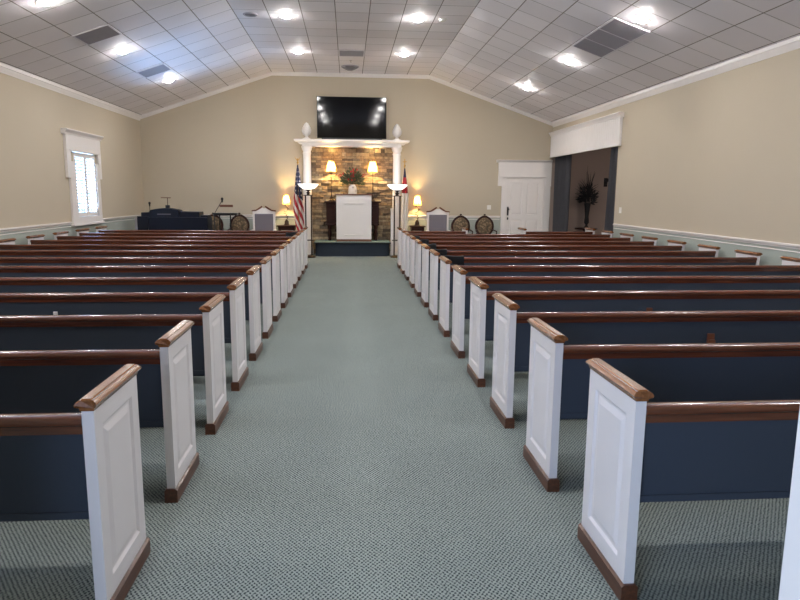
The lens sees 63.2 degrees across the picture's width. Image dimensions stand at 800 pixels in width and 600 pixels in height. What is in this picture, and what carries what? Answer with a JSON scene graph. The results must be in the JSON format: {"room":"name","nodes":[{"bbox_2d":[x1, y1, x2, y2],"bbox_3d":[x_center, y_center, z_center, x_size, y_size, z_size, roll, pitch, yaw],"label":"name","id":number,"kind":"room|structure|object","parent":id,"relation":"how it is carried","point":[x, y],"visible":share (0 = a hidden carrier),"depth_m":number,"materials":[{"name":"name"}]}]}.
{"room":"house of worship","nodes":[
{"label":"house of worship","id":0,"kind":"room"},
{"bbox_2d":[0,73,144,243],"bbox_3d":[-6.194,-1.740,9.033,0.080,3.665,16.600,0,9,-4],"label":"wall","id":1,"kind":"structure","parent":0,"point":[34,184],"depth_m":11.87,"materials":[{"name":"beige paint"}]},
{"bbox_2d":[0,222,71,235],"bbox_3d":[-5.962,-0.521,6.862,0.030,0.104,11.900,0,9,-4],"label":"trim","id":2,"kind":"structure","parent":1,"relation":"attached to","point":[62,223],"depth_m":11.19,"materials":[{"name":"white paint"}]},
{"bbox_2d":[0,62,140,120],"bbox_3d":[-6.116,-3.405,8.766,0.050,0.150,16.600,0,9,-4],"label":"trim","id":3,"kind":"structure","parent":1,"relation":"attached to","point":[5,69],"depth_m":12.26,"materials":[{"name":"white paint"}]},
{"bbox_2d":[60,128,104,225],"bbox_3d":[-6.475,-2.485,13.350,0.198,1.860,1.880,0,9,-4],"label":"window","id":4,"kind":"structure","parent":1,"relation":"in","point":[85,145],"depth_m":13.29,"materials":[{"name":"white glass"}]},
{"bbox_2d":[73,152,88,216],"bbox_3d":[-6.478,-2.336,13.182,0.032,1.270,0.532,0,9,-4],"label":"shutter","id":5,"kind":"object","parent":4,"relation":"attached to","point":[76,155],"depth_m":13.23,"materials":[{"name":"white paint"}]},
{"bbox_2d":[84,154,97,215],"bbox_3d":[-6.520,-2.423,13.712,0.032,1.270,0.532,0,9,-4],"label":"shutter","id":6,"kind":"object","parent":4,"relation":"attached to","point":[93,168],"depth_m":13.74,"materials":[{"name":"white paint"}]},
{"bbox_2d":[103,215,140,222],"bbox_3d":[-6.672,-1.991,15.825,0.030,0.104,3.080,0,9,-4],"label":"trim","id":7,"kind":"structure","parent":1,"relation":"attached to","point":[131,216],"depth_m":15.47,"materials":[{"name":"white paint"}]},
{"bbox_2d":[140,76,552,233],"bbox_3d":[-1.407,-3.667,17.634,11.228,4.770,0.200,0,9,-4],"label":"wall","id":8,"kind":"structure","parent":0,"point":[237,145],"depth_m":17.38,"materials":[{"name":"beige paint"}]},
{"bbox_2d":[204,214,293,218],"bbox_3d":[-4.598,-2.248,17.497,4.430,0.104,0.030,0,9,-4],"label":"trim","id":9,"kind":"structure","parent":8,"relation":"attached to","point":[204,214],"depth_m":17.56,"materials":[{"name":"white paint"}]},
{"bbox_2d":[140,72,551,125],"bbox_3d":[-1.289,-5.362,17.239,11.018,1.295,0.050,0,9,-4],"label":"trim","id":10,"kind":"structure","parent":8,"relation":"attached to","point":[269,73],"depth_m":17.12,"materials":[{"name":"white paint"}]},
{"bbox_2d":[311,147,392,252],"bbox_3d":[-1.291,-2.698,17.632,2.190,2.860,0.135,0,9,-4],"label":"wall panel","id":11,"kind":"object","parent":8,"relation":"attached to","point":[343,158],"visible":0.55,"depth_m":17.52,"materials":[{"name":"brown stone"}]},
{"bbox_2d":[317,96,386,139],"bbox_3d":[-1.281,-4.823,17.277,1.840,1.100,0.130,0,10,-4],"label":"television","id":12,"kind":"object","parent":8,"relation":"attached to","point":[352,118],"visible":0.85,"depth_m":17.23,"materials":[{"name":"black plastic"}]},
{"bbox_2d":[408,215,499,219],"bbox_3d":[1.284,-2.277,17.958,2.990,0.104,0.030,0,9,-4],"label":"trim","id":13,"kind":"structure","parent":8,"relation":"attached to","point":[409,216],"depth_m":17.99,"materials":[{"name":"white paint"}]},
{"bbox_2d":[496,160,552,233],"bbox_3d":[3.410,-2.574,18.035,1.545,2.560,0.115,0,9,-4],"label":"door","id":14,"kind":"structure","parent":8,"relation":"in","point":[525,200],"depth_m":18.02,"materials":[{"name":"white paint"}]},
{"bbox_2d":[0,253,789,599],"bbox_3d":[1.015,0.075,9.952,15.020,0.100,17.100,0,9,-4],"label":"floor","id":15,"kind":"structure","parent":0,"point":[357,457],"depth_m":3.46,"materials":[{"name":"teal carpet"}]},
{"bbox_2d":[0,364,150,599],"bbox_3d":[-3.301,0.763,2.469,4.402,0.887,0.518,0,9,-4],"label":"pew","id":16,"kind":"object","parent":15,"relation":"on","point":[87,463],"visible":1,"depth_m":2.41,"materials":[{"name":"white wood"}]},
{"bbox_2d":[0,320,198,502],"bbox_3d":[-3.378,0.604,3.439,4.402,0.887,0.518,0,9,-4],"label":"pew","id":17,"kind":"object","parent":15,"relation":"on","point":[31,381],"visible":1,"depth_m":3.33,"materials":[{"name":"blue fabric"}]},
{"bbox_2d":[0,294,228,434],"bbox_3d":[-3.455,0.445,4.409,4.402,0.887,0.518,0,9,-4],"label":"pew","id":18,"kind":"object","parent":15,"relation":"on","point":[17,332],"visible":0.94,"depth_m":4.28,"materials":[{"name":"blue fabric"}]},
{"bbox_2d":[0,277,248,390],"bbox_3d":[-3.532,0.286,5.378,4.402,0.887,0.518,0,9,-4],"label":"pew","id":19,"kind":"object","parent":15,"relation":"on","point":[108,303],"visible":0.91,"depth_m":5.22,"materials":[{"name":"blue fabric"}]},
{"bbox_2d":[0,265,262,360],"bbox_3d":[-3.609,0.127,6.348,4.402,0.887,0.518,0,9,-4],"label":"pew","id":20,"kind":"object","parent":15,"relation":"on","point":[252,283],"visible":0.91,"depth_m":6.17,"materials":[{"name":"blue fabric"}]},
{"bbox_2d":[0,256,272,338],"bbox_3d":[-3.686,-0.032,7.318,4.402,0.887,0.518,0,9,-4],"label":"pew","id":21,"kind":"object","parent":15,"relation":"on","point":[265,270],"visible":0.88,"depth_m":7.12,"materials":[{"name":"wood"}]},
{"bbox_2d":[0,249,281,321],"bbox_3d":[-3.762,-0.191,8.288,4.402,0.887,0.518,0,9,-4],"label":"pew","id":22,"kind":"object","parent":15,"relation":"on","point":[4,261],"visible":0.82,"depth_m":8.07,"materials":[{"name":"wood"}]},
{"bbox_2d":[0,243,287,307],"bbox_3d":[-3.839,-0.350,9.257,4.402,0.887,0.518,0,9,-4],"label":"pew","id":23,"kind":"object","parent":15,"relation":"on","point":[3,253],"visible":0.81,"depth_m":9.02,"materials":[{"name":"brown wood"}]},
{"bbox_2d":[0,238,293,296],"bbox_3d":[-3.916,-0.509,10.227,4.402,0.887,0.518,0,9,-4],"label":"pew","id":24,"kind":"object","parent":15,"relation":"on","point":[5,244],"visible":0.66,"depth_m":9.97,"materials":[{"name":"brown wood"}]},
{"bbox_2d":[26,234,297,287],"bbox_3d":[-3.993,-0.668,11.197,4.402,0.887,0.518,0,9,-4],"label":"pew","id":25,"kind":"object","parent":15,"relation":"on","point":[33,239],"visible":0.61,"depth_m":10.94,"materials":[{"name":"brown wood"}]},
{"bbox_2d":[135,208,212,229],"bbox_3d":[-5.556,-1.641,15.996,1.740,1.235,0.630,0,9,-4],"label":"pipe organ","id":26,"kind":"object","parent":15,"relation":"on","point":[161,218],"visible":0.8,"depth_m":15.68,"materials":[{"name":"blue paint"}]},
{"bbox_2d":[161,197,170,207],"bbox_3d":[-5.703,-2.374,15.849,0.230,0.255,0.080,0,9,-4],"label":"lamp","id":27,"kind":"object","parent":26,"relation":"on","point":[167,205],"visible":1,"depth_m":15.83,"materials":[{"name":"black plastic"}]},
{"bbox_2d":[53,231,301,280],"bbox_3d":[-4.070,-0.827,12.167,4.402,0.887,0.518,0,9,-4],"label":"pew","id":28,"kind":"object","parent":15,"relation":"on","point":[63,235],"visible":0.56,"depth_m":11.90,"materials":[{"name":"brown wood"}]},
{"bbox_2d":[75,228,304,273],"bbox_3d":[-4.147,-0.986,13.136,4.402,0.887,0.518,0,9,-4],"label":"pew","id":29,"kind":"object","parent":15,"relation":"on","point":[80,232],"visible":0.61,"depth_m":12.88,"materials":[{"name":"brown wood"}]},
{"bbox_2d":[286,232,297,236],"bbox_3d":[-2.152,-1.295,13.030,0.260,0.130,0.129,0,9,-4],"label":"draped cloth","id":30,"kind":"object","parent":29,"relation":"attached to","point":[288,234],"visible":0.62,"depth_m":12.97,"materials":[{"name":"fabric"}]},
{"bbox_2d":[95,226,307,268],"bbox_3d":[-4.223,-1.145,14.106,4.402,0.887,0.518,0,9,-4],"label":"pew","id":31,"kind":"object","parent":15,"relation":"on","point":[101,229],"visible":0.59,"depth_m":13.83,"materials":[{"name":"brown wood"}]},
{"bbox_2d":[210,213,223,229],"bbox_3d":[-4.816,-1.683,16.685,0.566,1.112,0.546,-1,9,-7],"label":"chair","id":32,"kind":"object","parent":15,"relation":"on","point":[212,216],"visible":0.14,"depth_m":16.85,"materials":[{"name":"brown wood"}]},
{"bbox_2d":[213,197,222,229],"bbox_3d":[-4.476,-1.733,15.791,0.340,1.500,0.280,5,10,28],"label":"microphone stand","id":33,"kind":"object","parent":15,"relation":"on","point":[221,197],"visible":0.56,"depth_m":15.74,"materials":[{"name":"black plastic"}]},
{"bbox_2d":[213,205,237,229],"bbox_3d":[-4.335,-1.712,16.228,0.580,1.320,0.300,0,9,-4],"label":"keyboard stand","id":34,"kind":"object","parent":15,"relation":"on","point":[221,213],"visible":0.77,"depth_m":16.17,"materials":[{"name":"black metal"}]},
{"bbox_2d":[213,213,237,214],"bbox_3d":[-4.332,-2.136,16.159,0.580,0.060,0.240,0,9,-4],"label":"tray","id":35,"kind":"object","parent":34,"relation":"on","point":[213,213],"depth_m":16.04,"materials":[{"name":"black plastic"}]},
{"bbox_2d":[228,213,249,229],"bbox_3d":[-4.160,-1.687,16.736,0.566,1.112,0.546,0,9,-4],"label":"chair","id":36,"kind":"object","parent":15,"relation":"on","point":[238,222],"visible":0.34,"depth_m":16.89,"materials":[{"name":"beige fabric"}]},
{"bbox_2d":[252,206,276,230],"bbox_3d":[-3.532,-1.780,16.789,0.630,1.285,0.560,0,9,-4],"label":"chair","id":37,"kind":"object","parent":15,"relation":"on","point":[263,218],"visible":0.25,"depth_m":16.94,"materials":[{"name":"white paint"}]},
{"bbox_2d":[276,225,295,230],"bbox_3d":[-3.035,-1.627,17.494,0.520,0.765,0.400,0,9,-4],"label":"side table","id":38,"kind":"object","parent":15,"relation":"on","point":[280,227],"visible":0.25,"depth_m":17.29,"materials":[{"name":"brown wood"}]},
{"bbox_2d":[283,195,289,224],"bbox_3d":[-3.039,-2.429,17.393,0.200,0.850,0.197,0,9,-4],"label":"table lamp","id":39,"kind":"object","parent":38,"relation":"on","point":[286,197],"visible":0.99,"depth_m":17.32,"materials":[{"name":"white fabric"}]},
{"bbox_2d":[293,157,303,230],"bbox_3d":[-2.608,-2.389,16.701,0.260,2.531,0.258,-4,10,-26],"label":"flag","id":40,"kind":"object","parent":15,"relation":"on","point":[298,207],"visible":0.78,"depth_m":16.65,"materials":[{"name":"fabric"}]},
{"bbox_2d":[298,184,317,257],"bbox_3d":[-2.314,-2.003,16.463,0.524,1.850,0.524,0,9,-4],"label":"floor lamp","id":41,"kind":"object","parent":15,"relation":"on","point":[307,187],"visible":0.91,"depth_m":16.32,"materials":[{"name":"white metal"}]},
{"bbox_2d":[294,139,409,254],"bbox_3d":[-1.274,-2.722,17.347,3.000,3.000,0.510,0,9,-4],"label":"surround","id":42,"kind":"object","parent":15,"relation":"on","point":[307,144],"visible":0.69,"depth_m":17.10,"materials":[{"name":"white paint"}]},
{"bbox_2d":[302,122,310,138],"bbox_3d":[-2.441,-4.413,16.973,0.254,0.440,0.248,0,9,-4],"label":"finial","id":43,"kind":"object","parent":42,"relation":"on","point":[306,129],"visible":0.97,"depth_m":16.90,"materials":[{"name":"white paint"}]},
{"bbox_2d":[392,124,401,139],"bbox_3d":[-0.078,-4.424,17.158,0.254,0.440,0.248,0,9,-4],"label":"finial","id":44,"kind":"object","parent":42,"relation":"on","point":[396,131],"visible":0.88,"depth_m":17.08,"materials":[{"name":"white paint"}]},
{"bbox_2d":[314,240,390,255],"bbox_3d":[-1.265,-1.388,17.323,2.000,0.376,0.850,0,9,-4],"label":"platform","id":45,"kind":"object","parent":15,"relation":"on","point":[323,247],"visible":0.98,"depth_m":16.95,"materials":[{"name":"teal carpet"}]},
{"bbox_2d":[324,201,380,240],"bbox_3d":[-1.273,-2.131,17.480,1.500,1.040,0.340,0,9,-4],"label":"altar table","id":46,"kind":"object","parent":45,"relation":"on","point":[330,205],"visible":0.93,"depth_m":17.31,"materials":[{"name":"brown wood"}]},
{"bbox_2d":[326,161,335,200],"bbox_3d":[-1.827,-3.188,17.283,0.270,1.100,0.270,0,9,-4],"label":"table lamp","id":47,"kind":"object","parent":46,"relation":"on","point":[331,168],"visible":0.99,"depth_m":17.16,"materials":[{"name":"brown metal"}]},
{"bbox_2d":[348,184,356,193],"bbox_3d":[-1.264,-2.855,17.321,0.230,0.440,0.230,0,9,-4],"label":"flower vase","id":48,"kind":"object","parent":46,"relation":"on","point":[352,189],"visible":0.7,"depth_m":17.22,"materials":[{"name":"white ceramic"}]},
{"bbox_2d":[339,167,365,185],"bbox_3d":[-1.272,-3.210,17.259,0.798,0.654,0.472,0,9,-4],"label":"flower arrangement","id":49,"kind":"object","parent":48,"relation":"in","point":[354,177],"visible":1,"depth_m":17.20,"materials":[{"name":"green plant"}]},
{"bbox_2d":[368,160,377,200],"bbox_3d":[-0.731,-3.193,17.369,0.270,1.100,0.270,0,9,-4],"label":"table lamp","id":50,"kind":"object","parent":46,"relation":"on","point":[372,168],"visible":0.91,"depth_m":17.24,"materials":[{"name":"brown metal"}]},
{"bbox_2d":[335,194,372,241],"bbox_3d":[-1.214,-2.170,17.112,0.970,1.235,0.380,0,9,-4],"label":"pulpit","id":51,"kind":"object","parent":45,"relation":"on","point":[353,211],"visible":1,"depth_m":16.95,"materials":[{"name":"white wood"}]},
{"bbox_2d":[390,208,393,254],"bbox_3d":[-0.205,-1.809,17.272,0.104,1.240,0.110,0,9,-4],"label":"pedestal","id":52,"kind":"object","parent":15,"relation":"on","point":[391,209],"visible":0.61,"depth_m":17.22,"materials":[{"name":"white paint"}]},
{"bbox_2d":[388,184,406,257],"bbox_3d":[-0.076,-2.014,16.638,0.524,1.850,0.524,0,9,-4],"label":"floor lamp","id":53,"kind":"object","parent":15,"relation":"on","point":[396,187],"visible":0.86,"depth_m":16.51,"materials":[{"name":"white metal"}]},
{"bbox_2d":[401,159,407,230],"bbox_3d":[0.115,-2.452,17.253,0.260,2.520,0.256,0,9,-4],"label":"flag","id":54,"kind":"object","parent":15,"relation":"on","point":[404,199],"visible":0.87,"depth_m":17.20,"materials":[{"name":"fabric"}]},
{"bbox_2d":[409,225,425,230],"bbox_3d":[0.466,-1.645,17.768,0.421,0.765,0.400,0,9,-4],"label":"side table","id":55,"kind":"object","parent":15,"relation":"on","point":[412,227],"visible":0.3,"depth_m":17.56,"materials":[{"name":"brown wood"}]},
{"bbox_2d":[414,194,420,225],"bbox_3d":[0.470,-2.446,17.668,0.200,0.850,0.197,0,9,-4],"label":"table lamp","id":56,"kind":"object","parent":55,"relation":"on","point":[417,201],"visible":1,"depth_m":17.59,"materials":[{"name":"white fabric"}]},
{"bbox_2d":[397,227,468,268],"bbox_3d":[0.714,-1.169,14.493,1.542,0.887,0.518,0,9,-4],"label":"pew","id":57,"kind":"object","parent":15,"relation":"on","point":[464,230],"visible":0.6,"depth_m":14.22,"materials":[{"name":"white wood"}]},
{"bbox_2d":[426,207,449,230],"bbox_3d":[1.026,-1.802,17.147,0.630,1.285,0.560,0,9,-4],"label":"chair","id":58,"kind":"object","parent":15,"relation":"on","point":[437,219],"visible":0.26,"depth_m":17.29,"materials":[{"name":"white paint"}]},
{"bbox_2d":[451,214,472,233],"bbox_3d":[1.638,-1.715,17.191,0.566,1.112,0.546,0,9,-4],"label":"chair","id":59,"kind":"object","parent":15,"relation":"on","point":[460,221],"visible":0.39,"depth_m":17.34,"materials":[{"name":"beige fabric"}]},
{"bbox_2d":[475,214,496,233],"bbox_3d":[2.281,-1.718,17.241,0.566,1.112,0.546,0,9,-4],"label":"chair","id":60,"kind":"object","parent":15,"relation":"on","point":[484,224],"visible":0.45,"depth_m":17.40,"materials":[{"name":"beige fabric"}]},
{"bbox_2d":[400,229,613,273],"bbox_3d":[2.217,-1.018,13.636,4.402,0.887,0.518,0,9,-4],"label":"pew","id":61,"kind":"object","parent":15,"relation":"on","point":[605,233],"visible":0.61,"depth_m":13.35,"materials":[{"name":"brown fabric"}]},
{"bbox_2d":[404,232,633,279],"bbox_3d":[2.294,-0.859,12.666,4.402,0.887,0.518,0,9,-4],"label":"pew","id":62,"kind":"object","parent":15,"relation":"on","point":[623,236],"visible":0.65,"depth_m":12.39,"materials":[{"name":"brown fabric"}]},
{"bbox_2d":[409,235,657,287],"bbox_3d":[2.370,-0.700,11.696,4.402,0.887,0.518,0,9,-4],"label":"pew","id":63,"kind":"object","parent":15,"relation":"on","point":[646,240],"visible":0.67,"depth_m":11.42,"materials":[{"name":"brown wood"}]},
{"bbox_2d":[420,239,428,243],"bbox_3d":[0.387,-0.989,11.277,0.215,0.130,0.131,0,9,-4],"label":"draped cloth","id":64,"kind":"object","parent":63,"relation":"attached to","point":[425,241],"visible":0.38,"depth_m":11.23,"materials":[{"name":"fabric"}]},
{"bbox_2d":[414,239,685,296],"bbox_3d":[2.447,-0.540,10.726,4.402,0.887,0.518,0,9,-4],"label":"pew","id":65,"kind":"object","parent":15,"relation":"on","point":[673,245],"visible":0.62,"depth_m":10.45,"materials":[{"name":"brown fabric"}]},
{"bbox_2d":[426,244,435,249],"bbox_3d":[0.464,-0.830,10.308,0.215,0.130,0.129,0,9,-4],"label":"draped cloth","id":66,"kind":"object","parent":65,"relation":"attached to","point":[432,246],"visible":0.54,"depth_m":10.26,"materials":[{"name":"fabric"}]},
{"bbox_2d":[518,227,595,233],"bbox_3d":[3.516,-1.183,14.713,1.642,0.887,0.518,0,9,-4],"label":"pew","id":67,"kind":"object","parent":15,"relation":"on","point":[520,230],"visible":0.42,"depth_m":14.44,"materials":[{"name":"brown wood"}]},
{"bbox_2d":[421,244,720,306],"bbox_3d":[2.524,-0.382,9.756,4.402,0.887,0.518,0,9,-4],"label":"pew","id":68,"kind":"object","parent":15,"relation":"on","point":[704,250],"visible":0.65,"depth_m":9.48,"materials":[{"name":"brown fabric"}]},
{"bbox_2d":[434,249,446,255],"bbox_3d":[0.551,-0.671,9.339,0.235,0.130,0.131,0,9,-4],"label":"draped cloth","id":69,"kind":"object","parent":68,"relation":"attached to","point":[441,251],"visible":0.54,"depth_m":9.29,"materials":[{"name":"fabric"}]},
{"bbox_2d":[574,227,597,231],"bbox_3d":[5.100,-1.613,17.877,0.620,0.740,0.620,0,9,-4],"label":"pedestal table","id":70,"kind":"object","parent":15,"relation":"on","point":[578,228],"visible":0.31,"depth_m":17.68,"materials":[{"name":"brown wood"}]},
{"bbox_2d":[584,203,590,227],"bbox_3d":[5.106,-2.314,17.762,0.180,0.680,0.177,0,9,-4],"label":"urn","id":71,"kind":"object","parent":70,"relation":"on","point":[586,205],"visible":1,"depth_m":17.71,"materials":[{"name":"black ceramic"}]},
{"bbox_2d":[575,171,598,204],"bbox_3d":[5.086,-3.110,17.632,0.634,1.044,0.552,4,10,22],"label":"dried plant","id":72,"kind":"object","parent":71,"relation":"in","point":[586,196],"visible":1,"depth_m":17.61,"materials":[{"name":"black plant"}]},
{"bbox_2d":[428,249,762,320],"bbox_3d":[2.601,-0.223,8.787,4.402,0.887,0.518,0,9,-4],"label":"pew","id":73,"kind":"object","parent":15,"relation":"on","point":[743,257],"visible":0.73,"depth_m":8.51,"materials":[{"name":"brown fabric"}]},
{"bbox_2d":[441,255,463,264],"bbox_3d":[0.665,-0.512,8.372,0.300,0.130,0.131,0,9,-4],"label":"draped cloth","id":74,"kind":"object","parent":73,"relation":"attached to","point":[459,260],"visible":0.67,"depth_m":8.33,"materials":[{"name":"fabric"}]},
{"bbox_2d":[438,256,799,336],"bbox_3d":[2.678,-0.064,7.817,4.402,0.887,0.518,0,9,-4],"label":"pew","id":75,"kind":"object","parent":15,"relation":"on","point":[790,266],"visible":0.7,"depth_m":7.53,"materials":[{"name":"wood"}]},
{"bbox_2d":[450,265,799,357],"bbox_3d":[2.755,0.096,6.847,4.402,0.887,0.518,0,9,-4],"label":"pew","id":76,"kind":"object","parent":15,"relation":"on","point":[461,283],"visible":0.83,"depth_m":6.54,"materials":[{"name":"wood"}]},
{"bbox_2d":[467,277,799,386],"bbox_3d":[2.831,0.255,5.877,4.402,0.887,0.518,0,9,-4],"label":"pew","id":77,"kind":"object","parent":15,"relation":"on","point":[482,302],"visible":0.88,"depth_m":5.54,"materials":[{"name":"blue fabric"}]},
{"bbox_2d":[490,293,799,428],"bbox_3d":[2.908,0.413,4.908,4.402,0.887,0.518,0,9,-4],"label":"pew","id":78,"kind":"object","parent":15,"relation":"on","point":[512,330],"visible":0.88,"depth_m":4.56,"materials":[{"name":"blue fabric"}]},
{"bbox_2d":[706,333,715,342],"bbox_3d":[2.195,0.275,4.582,0.052,0.075,0.032,0,9,-4],"label":"card holder","id":79,"kind":"object","parent":78,"relation":"attached to","point":[710,336],"visible":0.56,"depth_m":4.58,"materials":[{"name":"brown wood"}]},
{"bbox_2d":[523,318,799,491],"bbox_3d":[2.985,0.573,3.938,4.402,0.887,0.518,0,9,-4],"label":"pew","id":80,"kind":"object","parent":15,"relation":"on","point":[559,374],"visible":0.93,"depth_m":3.58,"materials":[{"name":"blue fabric"}]},
{"bbox_2d":[577,358,799,599],"bbox_3d":[3.062,0.732,2.968,4.402,0.887,0.518,0,9,-4],"label":"pew","id":81,"kind":"object","parent":15,"relation":"on","point":[638,450],"visible":1,"depth_m":2.60,"materials":[{"name":"blue fabric"}]},
{"bbox_2d":[0,0,799,121],"bbox_3d":[-0.644,-4.062,9.092,11.418,1.323,17.000,0,9,-4],"label":"ceiling","id":82,"kind":"structure","parent":0,"point":[490,49],"depth_m":11.56,"materials":[{"name":"tile"}]},
{"bbox_2d":[35,0,54,5],"bbox_3d":[-4.640,-3.900,8.497,0.238,0.096,0.249,1,9,2],"label":"recessed light","id":83,"kind":"object","parent":82,"relation":"in","point":[37,2],"visible":1,"depth_m":8.46,"materials":[{"name":"white glass"}]},
{"bbox_2d":[72,24,121,44],"bbox_3d":[-4.779,-4.188,10.268,0.564,0.206,0.616,0,9,-4],"label":"ceiling vent","id":84,"kind":"object","parent":82,"relation":"in","point":[106,31],"visible":1,"depth_m":10.23,"materials":[{"name":"grey metal"}]},
{"bbox_2d":[116,48,129,53],"bbox_3d":[-4.874,-4.383,11.448,0.238,0.096,0.249,1,9,2],"label":"recessed light","id":85,"kind":"object","parent":82,"relation":"in","point":[124,50],"visible":1,"depth_m":11.40,"materials":[{"name":"white glass"}]},
{"bbox_2d":[136,63,171,77],"bbox_3d":[-5.016,-4.680,13.269,0.564,0.206,0.616,0,9,-4],"label":"ceiling vent","id":86,"kind":"object","parent":82,"relation":"in","point":[163,67],"visible":1,"depth_m":13.24,"materials":[{"name":"grey metal"}]},
{"bbox_2d":[164,78,174,82],"bbox_3d":[-5.108,-4.867,14.400,0.238,0.096,0.249,1,9,2],"label":"recessed light","id":87,"kind":"object","parent":82,"relation":"in","point":[169,79],"visible":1,"depth_m":14.35,"materials":[{"name":"white glass"}]},
{"bbox_2d":[243,12,257,16],"bbox_3d":[-2.653,-5.054,11.514,0.260,0.018,0.260,0,9,-4],"label":"ceiling speaker","id":88,"kind":"object","parent":82,"relation":"attached to","point":[248,14],"visible":1,"depth_m":11.49,"materials":[{"name":"grey metal"}]},
{"bbox_2d":[279,13,292,17],"bbox_3d":[-2.034,-5.042,11.565,0.250,0.048,0.250,0,9,-4],"label":"recessed light","id":89,"kind":"object","parent":82,"relation":"in","point":[283,15],"visible":1,"depth_m":11.51,"materials":[{"name":"white glass"}]},
{"bbox_2d":[293,50,303,53],"bbox_3d":[-2.268,-5.526,14.517,0.250,0.048,0.250,0,9,-4],"label":"recessed light","id":90,"kind":"object","parent":82,"relation":"in","point":[294,51],"visible":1,"depth_m":14.46,"materials":[{"name":"white glass"}]},
{"bbox_2d":[341,65,358,70],"bbox_3d":[-1.243,-5.767,16.185,0.450,0.094,0.450,0,9,-4],"label":"ceiling vent","id":91,"kind":"object","parent":82,"relation":"in","point":[346,67],"visible":1,"depth_m":16.08,"materials":[{"name":"grey metal"}]},
{"bbox_2d":[338,50,364,56],"bbox_3d":[-1.089,-5.547,14.607,0.591,0.018,0.616,0,9,-4],"label":"ceiling vent","id":92,"kind":"object","parent":82,"relation":"in","point":[356,53],"visible":1,"depth_m":14.60,"materials":[{"name":"grey metal"}]},
{"bbox_2d":[411,17,424,21],"bbox_3d":[0.324,-5.054,11.750,0.250,0.048,0.250,0,9,-4],"label":"recessed light","id":93,"kind":"object","parent":82,"relation":"in","point":[416,19],"visible":1,"depth_m":11.70,"materials":[{"name":"white glass"}]},
{"bbox_2d":[521,85,530,89],"bbox_3d":[2.920,-4.909,15.029,0.238,0.095,0.249,1,9,2],"label":"recessed light","id":94,"kind":"object","parent":82,"relation":"in","point":[523,86],"visible":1,"depth_m":14.97,"materials":[{"name":"white glass"}]},
{"bbox_2d":[563,59,575,64],"bbox_3d":[3.154,-4.425,12.078,0.238,0.095,0.249,1,9,2],"label":"recessed light","id":95,"kind":"object","parent":82,"relation":"in","point":[568,61],"visible":1,"depth_m":12.03,"materials":[{"name":"white glass"}]},
{"bbox_2d":[572,37,615,57],"bbox_3d":[3.246,-4.229,10.897,0.564,0.206,0.616,0,9,-4],"label":"ceiling vent","id":96,"kind":"object","parent":82,"relation":"in","point":[584,44],"visible":1,"depth_m":10.89,"materials":[{"name":"grey metal"}]},
{"bbox_2d":[584,28,631,50],"bbox_3d":[3.292,-4.132,10.307,0.564,0.206,0.616,0,9,-4],"label":"ceiling vent","id":97,"kind":"object","parent":82,"relation":"in","point":[600,36],"visible":1,"depth_m":10.30,"materials":[{"name":"grey metal"}]},
{"bbox_2d":[598,17,649,41],"bbox_3d":[3.339,-4.036,9.716,0.564,0.206,0.616,0,9,-4],"label":"ceiling vent","id":98,"kind":"object","parent":82,"relation":"in","point":[615,26],"visible":1,"depth_m":9.69,"materials":[{"name":"grey metal"}]},
{"bbox_2d":[632,15,649,22],"bbox_3d":[3.388,-3.941,9.126,0.238,0.095,0.249,1,9,2],"label":"recessed light","id":99,"kind":"object","parent":82,"relation":"in","point":[639,18],"visible":1,"depth_m":9.08,"materials":[{"name":"white glass"}]},
{"bbox_2d":[549,148,610,233],"bbox_3d":[6.268,-2.424,15.270,3.692,3.200,6.450,0,9,-4],"label":"wall","id":100,"kind":"structure","parent":0,"point":[598,161],"depth_m":18.14,"materials":[{"name":"brown paint"}]},
{"bbox_2d":[604,178,607,186],"bbox_3d":[5.748,-3.273,18.083,0.120,0.240,0.160,0,9,-4],"label":"wall sconce","id":101,"kind":"object","parent":100,"relation":"attached to","point":[605,179],"visible":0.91,"depth_m":18.13,"materials":[{"name":"black metal"}]},
{"bbox_2d":[553,48,799,264],"bbox_3d":[4.930,-1.794,9.905,0.200,3.665,16.600,0,9,-4],"label":"wall","id":102,"kind":"structure","parent":0,"point":[719,154],"depth_m":9.79,"materials":[{"name":"beige paint"}]},
{"bbox_2d":[552,154,571,231],"bbox_3d":[4.333,-2.587,17.473,0.117,2.700,1.140,0,9,-4],"label":"curtain","id":103,"kind":"object","parent":102,"relation":"hanging from","point":[562,178],"visible":0.61,"depth_m":17.31,"materials":[{"name":"fabric"}]},
{"bbox_2d":[549,112,623,157],"bbox_3d":[4.312,-3.868,15.549,0.120,0.670,4.690,0,9,-4],"label":"valance","id":104,"kind":"object","parent":102,"relation":"attached to","point":[604,132],"visible":1,"depth_m":14.95,"materials":[{"name":"white paint"}]},
{"bbox_2d":[604,146,617,236],"bbox_3d":[4.602,-2.029,14.069,0.121,2.700,0.580,0,9,-4],"label":"curtain","id":105,"kind":"object","parent":102,"relation":"hanging from","point":[610,205],"visible":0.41,"depth_m":14.05,"materials":[{"name":"fabric"}]},
{"bbox_2d":[552,36,799,126],"bbox_3d":[4.819,-3.459,9.623,0.050,0.150,16.600,0,9,-4],"label":"trim","id":106,"kind":"structure","parent":102,"relation":"attached to","point":[791,44],"depth_m":10.35,"materials":[{"name":"white paint"}]},
{"bbox_2d":[613,224,799,252],"bbox_3d":[4.985,-0.590,7.810,0.030,0.104,12.080,0,9,-4],"label":"trim","id":107,"kind":"structure","parent":102,"relation":"attached to","point":[752,241],"depth_m":9.83,"materials":[{"name":"white paint"}]},
{"bbox_3d":[-0.003,-0.957,1.113,11.418,4.770,0.200,0,9,-4],"label":"wall","id":108,"kind":"structure","parent":0,"visible":0},
{"bbox_2d":[778,409,799,599],"bbox_3d":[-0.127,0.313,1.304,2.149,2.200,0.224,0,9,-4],"label":"pew","id":109,"kind":"object","parent":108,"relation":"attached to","point":[789,589],"depth_m":1.51,"materials":[{"name":"white paint"}]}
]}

